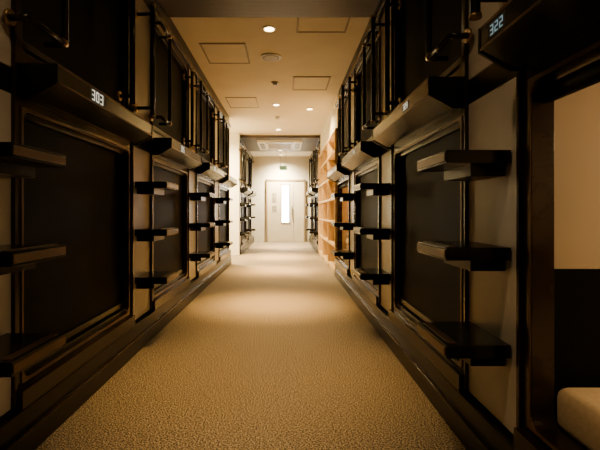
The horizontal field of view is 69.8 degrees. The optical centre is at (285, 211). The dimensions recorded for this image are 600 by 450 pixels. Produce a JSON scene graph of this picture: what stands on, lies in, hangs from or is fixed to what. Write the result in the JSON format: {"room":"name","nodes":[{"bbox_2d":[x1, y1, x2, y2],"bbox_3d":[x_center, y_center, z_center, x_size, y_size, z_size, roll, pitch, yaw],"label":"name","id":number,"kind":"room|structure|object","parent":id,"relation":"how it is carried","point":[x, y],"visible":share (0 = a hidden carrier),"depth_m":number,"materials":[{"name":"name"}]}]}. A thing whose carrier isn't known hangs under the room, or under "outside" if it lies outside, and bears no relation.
{"room":"capsule hotel corridor","nodes":[
{"label":"capsule hotel corridor","id":0,"kind":"room"},
{"bbox_2d":[222,117,229,249],"bbox_3d":[-2.071,-0.400,7.921,2.059,2.700,0.048,0,0,0],"label":"wall","id":1,"kind":"structure","parent":0,"point":[229,117],"depth_m":7.92,"materials":[{"name":"white paint"}]},
{"bbox_2d":[0,254,231,449],"bbox_3d":[-1.167,0.858,2.848,0.345,0.185,10.095,0,0,0],"label":"baseboard","id":2,"kind":"structure","parent":1,"relation":"attached to","point":[27,428],"depth_m":2.18,"materials":[{"name":"paint"}]},
{"bbox_2d":[0,0,17,416],"bbox_3d":[-1.184,-0.400,1.433,0.312,2.300,0.433,0,0,0],"label":"wall panel","id":3,"kind":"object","parent":2,"relation":"on","point":[8,34],"depth_m":1.62,"materials":[{"name":"paint"}]},
{"bbox_2d":[0,333,65,377],"bbox_3d":[-0.928,0.491,1.442,0.224,0.088,0.315,0,0,0],"label":"step","id":4,"kind":"structure","parent":3,"relation":"attached to","point":[18,351],"depth_m":1.44,"materials":[{"name":"paint"}]},
{"bbox_2d":[0,142,65,177],"bbox_3d":[-0.928,-0.169,1.442,0.224,0.088,0.315,0,0,0],"label":"step","id":5,"kind":"structure","parent":3,"relation":"attached to","point":[17,160],"depth_m":1.43,"materials":[{"name":"paint"}]},
{"bbox_2d":[0,244,65,275],"bbox_3d":[-0.928,0.161,1.442,0.224,0.088,0.315,0,0,0],"label":"step","id":6,"kind":"structure","parent":3,"relation":"attached to","point":[13,257],"depth_m":1.42,"materials":[{"name":"paint"}]},
{"bbox_2d":[3,0,68,48],"bbox_3d":[-0.984,-1.075,1.712,0.106,0.770,0.304,0,0,0],"label":"grab rail","id":7,"kind":"object","parent":3,"relation":"attached to","point":[10,17],"visible":1,"depth_m":1.75,"materials":[{"name":"black metal"}]},
{"bbox_2d":[14,63,152,409],"bbox_3d":[-1.413,0.090,2.268,1.053,1.340,1.235,0,0,0],"label":"capsule","id":8,"kind":"object","parent":2,"relation":"on","point":[84,294],"visible":0.9,"depth_m":2.13,"materials":[{"name":"paint"}]},
{"bbox_2d":[18,0,130,123],"bbox_3d":[-1.490,-1.065,2.268,0.900,0.970,1.235,0,0,0],"label":"capsule","id":9,"kind":"object","parent":8,"relation":"on","point":[98,53],"visible":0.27,"depth_m":2.35,"materials":[{"name":"paint"}]},
{"bbox_2d":[116,0,135,107],"bbox_3d":[-0.973,-1.030,2.635,0.108,0.772,0.060,0,0,0],"label":"grab bar","id":10,"kind":"object","parent":9,"relation":"attached to","point":[119,94],"visible":1,"depth_m":2.62,"materials":[{"name":"black metal"}]},
{"bbox_2d":[88,0,152,319],"bbox_3d":[-1.184,-0.400,3.103,0.312,2.300,0.433,0,0,0],"label":"wall panel","id":11,"kind":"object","parent":2,"relation":"on","point":[142,154],"depth_m":3.13,"materials":[{"name":"paint"}]},
{"bbox_2d":[134,3,155,117],"bbox_3d":[-0.958,-1.030,2.935,0.138,0.772,0.060,0,0,0],"label":"grab bar","id":12,"kind":"object","parent":11,"relation":"attached to","point":[151,13],"visible":0.92,"depth_m":2.92,"materials":[{"name":"black metal"}]},
{"bbox_2d":[135,271,177,288],"bbox_3d":[-0.928,0.491,3.112,0.224,0.088,0.315,0,0,0],"label":"step","id":13,"kind":"structure","parent":11,"relation":"attached to","point":[151,279],"depth_m":3.00,"materials":[{"name":"paint"}]},
{"bbox_2d":[135,181,177,194],"bbox_3d":[-0.928,-0.169,3.112,0.224,0.088,0.315,0,0,0],"label":"step","id":14,"kind":"structure","parent":11,"relation":"attached to","point":[143,187],"depth_m":3.00,"materials":[{"name":"paint"}]},
{"bbox_2d":[135,227,177,240],"bbox_3d":[-0.928,0.161,3.112,0.224,0.088,0.315,0,0,0],"label":"step","id":15,"kind":"structure","parent":11,"relation":"attached to","point":[145,234],"depth_m":2.96,"materials":[{"name":"paint"}]},
{"bbox_2d":[149,20,171,125],"bbox_3d":[-0.984,-1.075,3.382,0.106,0.770,0.304,0,0,0],"label":"grab rail","id":16,"kind":"object","parent":11,"relation":"attached to","point":[168,122],"visible":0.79,"depth_m":3.51,"materials":[{"name":"black metal"}]},
{"bbox_2d":[152,138,201,309],"bbox_3d":[-1.413,0.090,3.938,1.053,1.340,1.235,0,0,0],"label":"capsule","id":17,"kind":"object","parent":2,"relation":"on","point":[170,209],"visible":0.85,"depth_m":3.95,"materials":[{"name":"paint"}]},
{"bbox_2d":[153,18,187,155],"bbox_3d":[-1.490,-1.065,3.938,0.900,0.970,1.235,0,0,0],"label":"capsule","id":18,"kind":"object","parent":17,"relation":"on","point":[178,130],"visible":0.25,"depth_m":3.99,"materials":[{"name":"paint"}]},
{"bbox_2d":[183,70,193,147],"bbox_3d":[-0.973,-1.030,4.305,0.108,0.772,0.060,0,0,0],"label":"grab bar","id":19,"kind":"object","parent":18,"relation":"attached to","point":[191,76],"visible":1,"depth_m":4.29,"materials":[{"name":"black metal"}]},
{"bbox_2d":[178,66,196,279],"bbox_3d":[-1.184,-0.400,4.772,0.312,2.300,0.433,0,0,0],"label":"wall panel","id":20,"kind":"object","parent":2,"relation":"on","point":[192,174],"depth_m":4.80,"materials":[{"name":"paint"}]},
{"bbox_2d":[189,79,202,151],"bbox_3d":[-0.958,-1.030,4.605,0.138,0.772,0.060,0,0,0],"label":"grab bar","id":21,"kind":"object","parent":20,"relation":"attached to","point":[200,80],"visible":0.77,"depth_m":4.59,"materials":[{"name":"black metal"}]},
{"bbox_2d":[189,251,214,260],"bbox_3d":[-0.928,0.491,4.782,0.224,0.088,0.315,0,0,0],"label":"step","id":22,"kind":"structure","parent":20,"relation":"attached to","point":[197,255],"depth_m":4.66,"materials":[{"name":"paint"}]},
{"bbox_2d":[189,192,214,200],"bbox_3d":[-0.928,-0.169,4.782,0.224,0.088,0.315,0,0,0],"label":"step","id":23,"kind":"structure","parent":20,"relation":"attached to","point":[194,196],"depth_m":4.63,"materials":[{"name":"paint"}]},
{"bbox_2d":[189,222,214,230],"bbox_3d":[-0.928,0.161,4.782,0.224,0.088,0.315,0,0,0],"label":"step","id":24,"kind":"structure","parent":20,"relation":"attached to","point":[197,226],"depth_m":4.67,"materials":[{"name":"paint"}]},
{"bbox_2d":[196,86,208,153],"bbox_3d":[-0.984,-1.075,5.052,0.106,0.770,0.304,0,0,0],"label":"grab rail","id":25,"kind":"object","parent":20,"relation":"attached to","point":[206,93],"visible":0.84,"depth_m":5.18,"materials":[{"name":"black metal"}]},
{"bbox_2d":[197,162,224,276],"bbox_3d":[-1.413,0.090,5.607,1.053,1.340,1.235,0,0,0],"label":"capsule","id":26,"kind":"object","parent":2,"relation":"on","point":[207,173],"visible":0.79,"depth_m":5.63,"materials":[{"name":"paint"}]},
{"bbox_2d":[197,80,213,164],"bbox_3d":[-1.490,-1.065,5.607,0.900,0.970,1.235,0,0,0],"label":"capsule","id":27,"kind":"object","parent":26,"relation":"on","point":[208,157],"visible":0.22,"depth_m":5.77,"materials":[{"name":"paint"}]},
{"bbox_2d":[212,110,219,165],"bbox_3d":[-0.973,-1.030,5.975,0.108,0.772,0.060,0,0,0],"label":"grab bar","id":28,"kind":"object","parent":27,"relation":"attached to","point":[217,114],"visible":1,"depth_m":5.96,"materials":[{"name":"black metal"}]},
{"bbox_2d":[214,105,219,261],"bbox_3d":[-1.184,-0.400,6.442,0.312,2.300,0.433,0,0,0],"label":"wall panel","id":29,"kind":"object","parent":2,"relation":"on","point":[216,183],"depth_m":6.46,"materials":[{"name":"paint"}]},
{"bbox_2d":[215,115,224,167],"bbox_3d":[-0.958,-1.030,6.275,0.138,0.772,0.060,0,0,0],"label":"grab bar","id":30,"kind":"object","parent":29,"relation":"attached to","point":[223,119],"visible":0.97,"depth_m":6.26,"materials":[{"name":"black metal"}]},
{"bbox_2d":[219,117,227,167],"bbox_3d":[-0.984,-1.075,6.722,0.106,0.770,0.304,0,0,0],"label":"grab rail","id":31,"kind":"object","parent":29,"relation":"attached to","point":[226,122],"visible":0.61,"depth_m":6.85,"materials":[{"name":"black metal"}]},
{"bbox_2d":[215,241,232,247],"bbox_3d":[-0.928,0.491,6.452,0.224,0.088,0.315,0,0,0],"label":"step","id":32,"kind":"structure","parent":29,"relation":"attached to","point":[220,244],"depth_m":6.33,"materials":[{"name":"paint"}]},
{"bbox_2d":[215,198,232,203],"bbox_3d":[-0.928,-0.169,6.452,0.224,0.088,0.315,0,0,0],"label":"step","id":33,"kind":"structure","parent":29,"relation":"attached to","point":[217,200],"depth_m":6.29,"materials":[{"name":"paint"}]},
{"bbox_2d":[215,220,232,225],"bbox_3d":[-0.928,0.161,6.452,0.224,0.088,0.315,0,0,0],"label":"step","id":34,"kind":"structure","parent":29,"relation":"attached to","point":[217,222],"depth_m":6.29,"materials":[{"name":"paint"}]},
{"bbox_2d":[218,175,237,260],"bbox_3d":[-1.413,0.090,7.277,1.053,1.340,1.235,0,0,0],"label":"capsule","id":35,"kind":"object","parent":2,"relation":"on","point":[227,181],"visible":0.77,"depth_m":7.43,"materials":[{"name":"paint"}]},
{"bbox_2d":[220,115,228,174],"bbox_3d":[-1.490,-1.065,7.277,0.900,0.970,1.235,0,0,0],"label":"capsule","id":36,"kind":"object","parent":35,"relation":"on","point":[226,170],"visible":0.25,"depth_m":7.55,"materials":[{"name":"paint"}]},
{"bbox_2d":[143,0,230,127],"bbox_3d":[-1.175,-1.650,2.848,0.330,0.200,10.095,0,0,0],"label":"trim","id":37,"kind":"structure","parent":1,"relation":"attached to","point":[178,42],"depth_m":4.41,"materials":[{"name":"paint"}]},
{"bbox_2d":[230,133,238,254],"bbox_3d":[-2.067,-0.400,9.540,2.065,2.700,0.050,0,0,0],"label":"wall","id":38,"kind":"structure","parent":0,"point":[234,137],"depth_m":9.52,"materials":[{"name":"white paint"}]},
{"bbox_2d":[238,146,242,181],"bbox_3d":[-0.973,-1.030,9.315,0.108,0.772,0.060,0,0,0],"label":"grab bar","id":39,"kind":"object","parent":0,"point":[242,146],"visible":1,"depth_m":9.30,"materials":[{"name":"black metal"}]},
{"bbox_2d":[239,134,253,162],"bbox_3d":[-1.175,-1.650,11.582,0.330,0.200,4.035,0,0,0],"label":"trim","id":40,"kind":"structure","parent":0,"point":[240,140],"depth_m":11.04,"materials":[{"name":"paint"}]},
{"bbox_2d":[36,242,465,449],"bbox_3d":[0.000,1.000,5.700,6.400,0.100,16.000,0,0,0],"label":"floor","id":41,"kind":"structure","parent":0,"point":[274,353],"depth_m":2.45,"materials":[{"name":"carpet"}]},
{"bbox_2d":[318,128,337,271],"bbox_3d":[0.935,-0.150,8.060,0.410,2.200,3.300,0,0,0],"label":"wooden bookshelf","id":42,"kind":"object","parent":41,"relation":"on","point":[327,159],"visible":0.48,"depth_m":7.97,"materials":[{"name":"brown wood"}]},
{"bbox_2d":[334,264,513,449],"bbox_3d":[0.887,0.858,2.095,0.345,0.185,8.590,0,0,0],"label":"baseboard","id":43,"kind":"structure","parent":41,"relation":"on","point":[473,424],"depth_m":2.03,"materials":[{"name":"paint"}]},
{"bbox_2d":[327,164,348,274],"bbox_3d":[1.694,0.090,5.772,2.173,1.340,1.235,0,0,0],"label":"capsule","id":44,"kind":"object","parent":43,"relation":"on","point":[338,173],"visible":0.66,"depth_m":6.34,"materials":[{"name":"brown wood"}]},
{"bbox_2d":[337,87,347,163],"bbox_3d":[1.210,-1.065,5.772,0.900,0.970,1.235,0,0,0],"label":"capsule","id":45,"kind":"object","parent":44,"relation":"on","point":[339,158],"visible":0.07,"depth_m":5.88,"materials":[{"name":"paint"}]},
{"bbox_2d":[348,71,364,276],"bbox_3d":[0.904,-0.400,4.938,0.312,2.300,0.433,0,0,0],"label":"wall panel","id":46,"kind":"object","parent":43,"relation":"on","point":[351,175],"depth_m":4.94,"materials":[{"name":"paint"}]},
{"bbox_2d":[331,250,353,259],"bbox_3d":[0.648,0.491,4.947,0.224,0.088,0.315,0,0,0],"label":"step","id":47,"kind":"structure","parent":46,"relation":"attached to","point":[344,254],"depth_m":4.83,"materials":[{"name":"paint"}]},
{"bbox_2d":[331,193,353,200],"bbox_3d":[0.648,-0.169,4.947,0.224,0.088,0.315,0,0,0],"label":"step","id":48,"kind":"structure","parent":46,"relation":"attached to","point":[343,196],"depth_m":4.79,"materials":[{"name":"paint"}]},
{"bbox_2d":[331,222,353,229],"bbox_3d":[0.648,0.161,4.947,0.224,0.088,0.315,0,0,0],"label":"step","id":49,"kind":"structure","parent":46,"relation":"attached to","point":[343,225],"depth_m":4.79,"materials":[{"name":"paint"}]},
{"bbox_2d":[338,91,348,155],"bbox_3d":[0.704,-1.075,5.217,0.106,0.770,0.304,0,0,0],"label":"grab rail","id":50,"kind":"object","parent":46,"relation":"attached to","point":[339,96],"visible":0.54,"depth_m":5.34,"materials":[{"name":"black metal"}]},
{"bbox_2d":[341,84,353,153],"bbox_3d":[0.678,-1.030,4.770,0.138,0.772,0.060,0,0,0],"label":"grab bar","id":51,"kind":"object","parent":46,"relation":"attached to","point":[342,85],"visible":0.86,"depth_m":4.75,"materials":[{"name":"black metal"}]},
{"bbox_2d":[342,141,380,305],"bbox_3d":[1.133,0.090,4.103,1.053,1.340,1.235,0,0,0],"label":"capsule","id":52,"kind":"object","parent":43,"relation":"on","point":[365,153],"visible":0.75,"depth_m":4.12,"materials":[{"name":"paint"}]},
{"bbox_2d":[355,27,377,145],"bbox_3d":[1.210,-1.065,4.103,0.900,0.970,1.235,0,0,0],"label":"capsule","id":53,"kind":"object","parent":52,"relation":"on","point":[360,134],"visible":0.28,"depth_m":4.27,"materials":[{"name":"paint"}]},
{"bbox_2d":[347,75,357,149],"bbox_3d":[0.693,-1.030,4.470,0.108,0.772,0.060,0,0,0],"label":"grab bar","id":54,"kind":"object","parent":53,"relation":"attached to","point":[348,76],"visible":0.89,"depth_m":4.46,"materials":[{"name":"black metal"}]},
{"bbox_2d":[378,0,423,311],"bbox_3d":[0.904,-0.400,3.268,0.312,2.300,0.433,0,0,0],"label":"wall panel","id":55,"kind":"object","parent":43,"relation":"on","point":[385,156],"depth_m":3.33,"materials":[{"name":"paint"}]},
{"bbox_2d":[362,28,380,129],"bbox_3d":[0.704,-1.075,3.547,0.106,0.770,0.304,0,0,0],"label":"grab rail","id":56,"kind":"object","parent":55,"relation":"attached to","point":[365,125],"visible":0.86,"depth_m":3.67,"materials":[{"name":"black metal"}]},
{"bbox_2d":[353,268,390,284],"bbox_3d":[0.648,0.491,3.277,0.224,0.088,0.315,0,0,0],"label":"step","id":57,"kind":"structure","parent":55,"relation":"attached to","point":[376,276],"depth_m":3.16,"materials":[{"name":"paint"}]},
{"bbox_2d":[353,183,390,195],"bbox_3d":[0.648,-0.169,3.277,0.224,0.088,0.315,0,0,0],"label":"step","id":58,"kind":"structure","parent":55,"relation":"attached to","point":[373,189],"depth_m":3.15,"materials":[{"name":"paint"}]},
{"bbox_2d":[353,227,390,239],"bbox_3d":[0.648,0.161,3.277,0.224,0.088,0.315,0,0,0],"label":"step","id":59,"kind":"structure","parent":55,"relation":"attached to","point":[374,233],"depth_m":3.13,"materials":[{"name":"paint"}]},
{"bbox_2d":[370,14,390,122],"bbox_3d":[0.678,-1.030,3.100,0.138,0.772,0.060,0,0,0],"label":"grab bar","id":60,"kind":"object","parent":55,"relation":"attached to","point":[374,24],"visible":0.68,"depth_m":3.09,"materials":[{"name":"black metal"}]},
{"bbox_2d":[372,76,468,391],"bbox_3d":[1.133,0.090,2.433,1.053,1.340,1.235,0,0,0],"label":"capsule","id":61,"kind":"object","parent":43,"relation":"on","point":[426,207],"visible":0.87,"depth_m":2.35,"materials":[{"name":"paint"}]},
{"bbox_2d":[393,0,463,126],"bbox_3d":[1.210,-1.065,2.433,0.900,0.970,1.235,0,0,0],"label":"capsule","id":62,"kind":"object","parent":61,"relation":"on","point":[411,68],"visible":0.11,"depth_m":2.54,"materials":[{"name":"paint"}]},
{"bbox_2d":[384,0,401,113],"bbox_3d":[0.693,-1.030,2.800,0.108,0.772,0.060,0,0,0],"label":"grab bar","id":63,"kind":"object","parent":62,"relation":"attached to","point":[388,4],"visible":0.88,"depth_m":2.79,"materials":[{"name":"black metal"}]},
{"bbox_2d":[464,0,590,434],"bbox_3d":[0.904,-0.400,1.597,0.312,2.300,0.433,0,0,0],"label":"wall panel","id":64,"kind":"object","parent":43,"relation":"on","point":[493,95],"depth_m":1.57,"materials":[{"name":"paint"}]},
{"bbox_2d":[425,0,471,61],"bbox_3d":[0.704,-1.075,1.877,0.106,0.770,0.304,0,0,0],"label":"grab rail","id":65,"kind":"object","parent":64,"relation":"attached to","point":[466,35],"visible":1,"depth_m":1.99,"materials":[{"name":"black metal"}]},
{"bbox_2d":[417,322,510,365],"bbox_3d":[0.648,0.491,1.607,0.224,0.088,0.315,0,0,0],"label":"step","id":66,"kind":"structure","parent":64,"relation":"attached to","point":[467,341],"depth_m":1.49,"materials":[{"name":"paint"}]},
{"bbox_2d":[417,150,510,180],"bbox_3d":[0.648,-0.169,1.607,0.224,0.088,0.315,0,0,0],"label":"step","id":67,"kind":"structure","parent":64,"relation":"attached to","point":[456,165],"depth_m":1.49,"materials":[{"name":"paint"}]},
{"bbox_2d":[417,241,510,270],"bbox_3d":[0.648,0.161,1.607,0.224,0.088,0.315,0,0,0],"label":"step","id":68,"kind":"structure","parent":64,"relation":"attached to","point":[468,255],"depth_m":1.49,"materials":[{"name":"paint"}]},
{"bbox_2d":[469,0,508,20],"bbox_3d":[0.678,-1.030,1.430,0.138,0.772,0.060,0,0,0],"label":"grab bar","id":69,"kind":"object","parent":64,"relation":"attached to","point":[475,5],"visible":0.78,"depth_m":1.42,"materials":[{"name":"black metal"}]},
{"bbox_2d":[478,0,599,449],"bbox_3d":[1.694,0.090,0.762,2.173,1.340,1.235,0,0,0],"label":"capsule","id":70,"kind":"object","parent":43,"relation":"on","point":[561,92],"visible":1,"depth_m":1.33,"materials":[{"name":"paint"}]},
{"bbox_2d":[557,388,599,449],"bbox_3d":[1.772,0.609,0.762,1.875,0.138,1.175,0,0,0],"label":"mattress","id":71,"kind":"object","parent":70,"relation":"in","point":[578,409],"visible":1,"depth_m":1.24,"materials":[{"name":"fabric"}]},
{"bbox_2d":[170,17,369,156],"bbox_3d":[0.000,-1.800,5.700,6.400,0.100,16.000,0,0,0],"label":"ceiling","id":72,"kind":"structure","parent":0,"point":[302,54],"depth_m":5.21,"materials":[{"name":"beige paint"}]},
{"bbox_2d":[199,43,249,63],"bbox_3d":[-0.660,-1.745,4.750,0.480,0.010,0.600,0,0,0],"label":"ceiling access panel","id":73,"kind":"object","parent":72,"relation":"in","point":[215,53],"depth_m":4.74,"materials":[{"name":"white paint"}]},
{"bbox_2d":[225,97,258,107],"bbox_3d":[-0.690,-1.745,6.875,0.480,0.010,0.650,0,0,0],"label":"ceiling access panel","id":74,"kind":"object","parent":72,"relation":"in","point":[234,102],"depth_m":6.86,"materials":[{"name":"white paint"}]},
{"bbox_2d":[158,0,379,16],"bbox_3d":[-0.140,-1.730,0.790,1.800,0.040,5.980,0,0,0],"label":"ceiling soffit","id":75,"kind":"structure","parent":72,"relation":"attached to","point":[172,8],"depth_m":3.61,"materials":[{"name":"paint"}]},
{"bbox_2d":[263,26,275,31],"bbox_3d":[-0.160,-1.744,4.100,0.125,0.011,0.125,0,0,0],"label":"recessed light","id":76,"kind":"object","parent":72,"relation":"in","point":[265,28],"visible":1,"depth_m":4.08,"materials":[{"name":"white plastic"}]},
{"bbox_2d":[260,53,281,61],"bbox_3d":[-0.170,-1.741,4.850,0.240,0.018,0.240,0,0,0],"label":"ceiling speaker","id":77,"kind":"object","parent":72,"relation":"attached to","point":[271,57],"depth_m":4.82},
{"bbox_2d":[271,81,278,85],"bbox_3d":[-0.150,-1.728,5.800,0.100,0.045,0.100,0,0,0],"label":"smoke detector","id":78,"kind":"object","parent":72,"relation":"attached to","point":[274,83],"visible":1,"depth_m":5.77,"materials":[{"name":"white plastic"}]},
{"bbox_2d":[257,140,301,149],"bbox_3d":[-0.150,-1.653,10.700,1.060,0.072,1.300,0,0,0],"label":"air conditioner cassette","id":79,"kind":"object","parent":72,"relation":"attached to","point":[263,144],"visible":1,"depth_m":10.38,"materials":[{"name":"white plastic"}]},
{"bbox_2d":[240,135,318,150],"bbox_3d":[-0.140,-1.720,10.900,1.800,0.060,2.200,0,0,0],"label":"ceiling soffit","id":80,"kind":"structure","parent":72,"relation":"attached to","point":[309,142],"depth_m":10.02,"materials":[{"name":"white paint"}]},
{"bbox_2d":[279,152,286,169],"bbox_3d":[-0.080,-1.490,12.597,0.220,0.520,0.066,0,0,0],"label":"exit sign","id":81,"kind":"object","parent":72,"relation":"hanging from","point":[280,166],"visible":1,"depth_m":12.57,"materials":[{"name":"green plastic"}]},
{"bbox_2d":[292,76,330,89],"bbox_3d":[0.335,-1.745,5.850,0.490,0.010,0.600,0,0,0],"label":"ceiling access panel","id":82,"kind":"object","parent":72,"relation":"in","point":[299,82],"depth_m":5.80,"materials":[{"name":"white paint"}]},
{"bbox_2d":[296,17,350,32],"bbox_3d":[0.340,-1.745,3.990,0.480,0.010,0.380,0,0,0],"label":"ceiling access panel","id":83,"kind":"object","parent":72,"relation":"in","point":[304,24],"depth_m":4.00,"materials":[{"name":"white paint"}]},
{"bbox_2d":[251,157,310,241],"bbox_3d":[0.000,-0.400,13.650,6.400,2.700,0.100,0,0,0],"label":"wall","id":84,"kind":"structure","parent":0,"point":[263,168],"depth_m":13.60,"materials":[{"name":"white paint"}]},
{"bbox_2d":[239,236,253,254],"bbox_3d":[-1.167,0.858,11.582,0.345,0.185,4.035,0,0,0],"label":"baseboard","id":85,"kind":"structure","parent":84,"relation":"attached to","point":[246,245],"depth_m":10.86,"materials":[{"name":"paint"}]},
{"bbox_2d":[239,142,241,245],"bbox_3d":[-1.184,-0.400,9.783,0.312,2.300,0.433,0,0,0],"label":"wall panel","id":86,"kind":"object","parent":85,"relation":"on","point":[240,146],"depth_m":9.87,"materials":[{"name":"paint"}]},
{"bbox_2d":[240,149,245,182],"bbox_3d":[-0.958,-1.030,9.615,0.138,0.772,0.060,0,0,0],"label":"grab bar","id":87,"kind":"object","parent":86,"relation":"attached to","point":[245,149],"visible":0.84,"depth_m":9.60,"materials":[{"name":"black metal"}]},
{"bbox_2d":[241,150,246,181],"bbox_3d":[-0.984,-1.075,10.062,0.106,0.770,0.304,0,0,0],"label":"grab rail","id":88,"kind":"object","parent":86,"relation":"attached to","point":[241,150],"visible":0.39,"depth_m":10.20,"materials":[{"name":"black metal"}]},
{"bbox_2d":[240,231,250,235],"bbox_3d":[-0.928,0.491,9.793,0.224,0.088,0.315,0,0,0],"label":"step","id":89,"kind":"structure","parent":86,"relation":"attached to","point":[242,233],"depth_m":9.67,"materials":[{"name":"paint"}]},
{"bbox_2d":[240,217,250,220],"bbox_3d":[-0.928,0.161,9.793,0.224,0.088,0.315,0,0,0],"label":"step","id":90,"kind":"structure","parent":86,"relation":"attached to","point":[241,218],"depth_m":9.63,"materials":[{"name":"paint"}]},
{"bbox_2d":[240,203,250,206],"bbox_3d":[-0.928,-0.169,9.793,0.224,0.088,0.315,0,0,0],"label":"step","id":91,"kind":"structure","parent":86,"relation":"attached to","point":[241,204],"depth_m":9.63,"materials":[{"name":"paint"}]},
{"bbox_2d":[241,187,251,244],"bbox_3d":[-1.413,0.090,10.617,1.053,1.340,1.235,0,0,0],"label":"capsule","id":92,"kind":"object","parent":85,"relation":"on","point":[245,190],"visible":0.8,"depth_m":10.78,"materials":[{"name":"paint"}]},
{"bbox_2d":[242,149,245,186],"bbox_3d":[-1.490,-1.065,10.617,0.900,0.970,1.235,0,0,0],"label":"capsule","id":93,"kind":"object","parent":92,"relation":"on","point":[243,183],"visible":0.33,"depth_m":10.93,"materials":[{"name":"paint"}]},
{"bbox_2d":[246,156,249,186],"bbox_3d":[-0.973,-1.030,10.985,0.108,0.772,0.060,0,0,0],"label":"grab bar","id":94,"kind":"object","parent":93,"relation":"attached to","point":[249,156],"visible":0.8,"depth_m":10.97,"materials":[{"name":"black metal"}]},
{"bbox_2d":[246,155,247,239],"bbox_3d":[-1.184,-0.400,11.453,0.312,2.300,0.433,0,0,0],"label":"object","id":95,"kind":"structure","parent":85,"relation":"on","point":[247,155],"depth_m":11.65,"materials":[{"name":"paint"}]},
{"bbox_2d":[247,158,251,187],"bbox_3d":[-0.958,-1.030,11.285,0.138,0.772,0.060,0,0,0],"label":"grab bar","id":96,"kind":"object","parent":95,"relation":"attached to","point":[251,158],"visible":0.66,"depth_m":11.27,"materials":[{"name":"black metal"}]},
{"bbox_2d":[248,191,255,239],"bbox_3d":[-1.413,0.090,12.287,1.053,1.340,1.235,0,0,0],"label":"capsule","id":97,"kind":"object","parent":85,"relation":"on","point":[253,193],"visible":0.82,"depth_m":12.48,"materials":[{"name":"paint"}]},
{"bbox_2d":[248,156,250,188],"bbox_3d":[-1.490,-1.065,12.287,0.900,0.970,1.235,0,0,0],"label":"capsule","id":98,"kind":"object","parent":97,"relation":"on","point":[248,156],"visible":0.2,"depth_m":12.55,"materials":[{"name":"paint"}]},
{"bbox_2d":[266,179,304,241],"bbox_3d":[-0.010,-0.040,13.553,1.240,1.980,0.092,0,0,0],"label":"door","id":99,"kind":"structure","parent":84,"relation":"in","point":[287,224],"depth_m":13.56,"materials":[{"name":"white"}]},
{"bbox_2d":[272,193,275,211],"bbox_3d":[-0.370,-0.300,13.561,0.140,0.600,0.004,0,0,0],"label":"sheets","id":100,"kind":"object","parent":99,"relation":"attached to","point":[273,194],"visible":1,"depth_m":13.56,"materials":[{"name":"paper"}]},
{"bbox_2d":[309,236,317,252],"bbox_3d":[0.887,0.858,11.665,0.345,0.185,3.870,0,0,0],"label":"baseboard","id":101,"kind":"structure","parent":84,"relation":"attached to","point":[314,245],"depth_m":11.26,"materials":[{"name":"paint"}]},
{"bbox_2d":[306,191,313,239],"bbox_3d":[1.133,0.090,12.453,1.053,1.340,1.235,0,0,0],"label":"capsule","id":102,"kind":"object","parent":101,"relation":"on","point":[308,194],"visible":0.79,"depth_m":12.98,"materials":[{"name":"paint"}]},
{"bbox_2d":[309,188,317,243],"bbox_3d":[1.133,0.090,10.783,1.053,1.340,1.235,0,0,0],"label":"capsule","id":103,"kind":"object","parent":101,"relation":"on","point":[313,191],"visible":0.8,"depth_m":10.92,"materials":[{"name":"paint"}]},
{"bbox_2d":[315,148,317,187],"bbox_3d":[1.210,-1.065,10.783,0.900,0.970,1.235,0,0,0],"label":"capsule","id":104,"kind":"object","parent":103,"relation":"on","point":[316,184],"visible":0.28,"depth_m":10.92,"materials":[{"name":"paint"}]},
{"bbox_2d":[311,157,314,186],"bbox_3d":[0.693,-1.030,11.150,0.108,0.772,0.060,0,0,0],"label":"grab bar","id":105,"kind":"object","parent":104,"relation":"attached to","point":[311,157],"visible":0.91,"depth_m":11.13,"materials":[{"name":"black metal"}]},
{"bbox_2d":[313,154,314,238],"bbox_3d":[0.904,-0.400,11.617,0.312,2.300,0.433,0,0,0],"label":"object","id":106,"kind":"structure","parent":101,"relation":"on","point":[314,154],"depth_m":11.40,"materials":[{"name":"paint"}]},
{"bbox_2d":[309,159,313,187],"bbox_3d":[0.678,-1.030,11.450,0.138,0.772,0.060,0,0,0],"label":"grab bar","id":107,"kind":"object","parent":106,"relation":"attached to","point":[309,159],"visible":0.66,"depth_m":11.44,"materials":[{"name":"black metal"}]},
{"bbox_3d":[0.904,-0.400,9.947,0.312,2.300,0.433,0,0,0],"label":"pillar","id":108,"kind":"structure","parent":101,"relation":"on","visible":0},
{"bbox_2d":[309,231,317,234],"bbox_3d":[0.648,0.491,9.957,0.224,0.088,0.315,0,0,0],"label":"step","id":109,"kind":"structure","parent":108,"relation":"attached to","point":[310,232],"depth_m":9.80,"materials":[{"name":"paint"}]},
{"bbox_2d":[313,150,318,183],"bbox_3d":[0.678,-1.030,9.780,0.138,0.772,0.060,0,0,0],"label":"grab bar","id":110,"kind":"object","parent":108,"relation":"attached to","point":[313,150],"visible":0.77,"depth_m":9.77,"materials":[{"name":"black metal"}]},
{"bbox_2d":[320,99,336,152],"bbox_3d":[0.970,-1.505,8.060,0.380,0.490,3.330,0,0,0],"label":"wall","id":111,"kind":"structure","parent":0,"point":[331,123],"depth_m":7.71,"materials":[{"name":"white paint"}]},
{"bbox_2d":[310,135,319,162],"bbox_3d":[0.895,-1.650,11.665,0.330,0.200,3.870,0,0,0],"label":"trim","id":112,"kind":"structure","parent":111,"relation":"attached to","point":[318,142],"depth_m":10.33,"materials":[{"name":"paint"}]},
{"bbox_2d":[315,148,319,182],"bbox_3d":[0.693,-1.030,9.480,0.108,0.772,0.060,0,0,0],"label":"grab bar","id":113,"kind":"object","parent":111,"relation":"attached to","point":[316,150],"visible":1,"depth_m":9.47,"materials":[{"name":"black metal"}]},
{"bbox_2d":[335,0,384,107],"bbox_3d":[0.895,-1.650,2.095,0.330,0.200,8.590,0,0,0],"label":"trim","id":114,"kind":"structure","parent":111,"relation":"attached to","point":[380,10],"depth_m":4.33,"materials":[{"name":"paint"}]}
]}

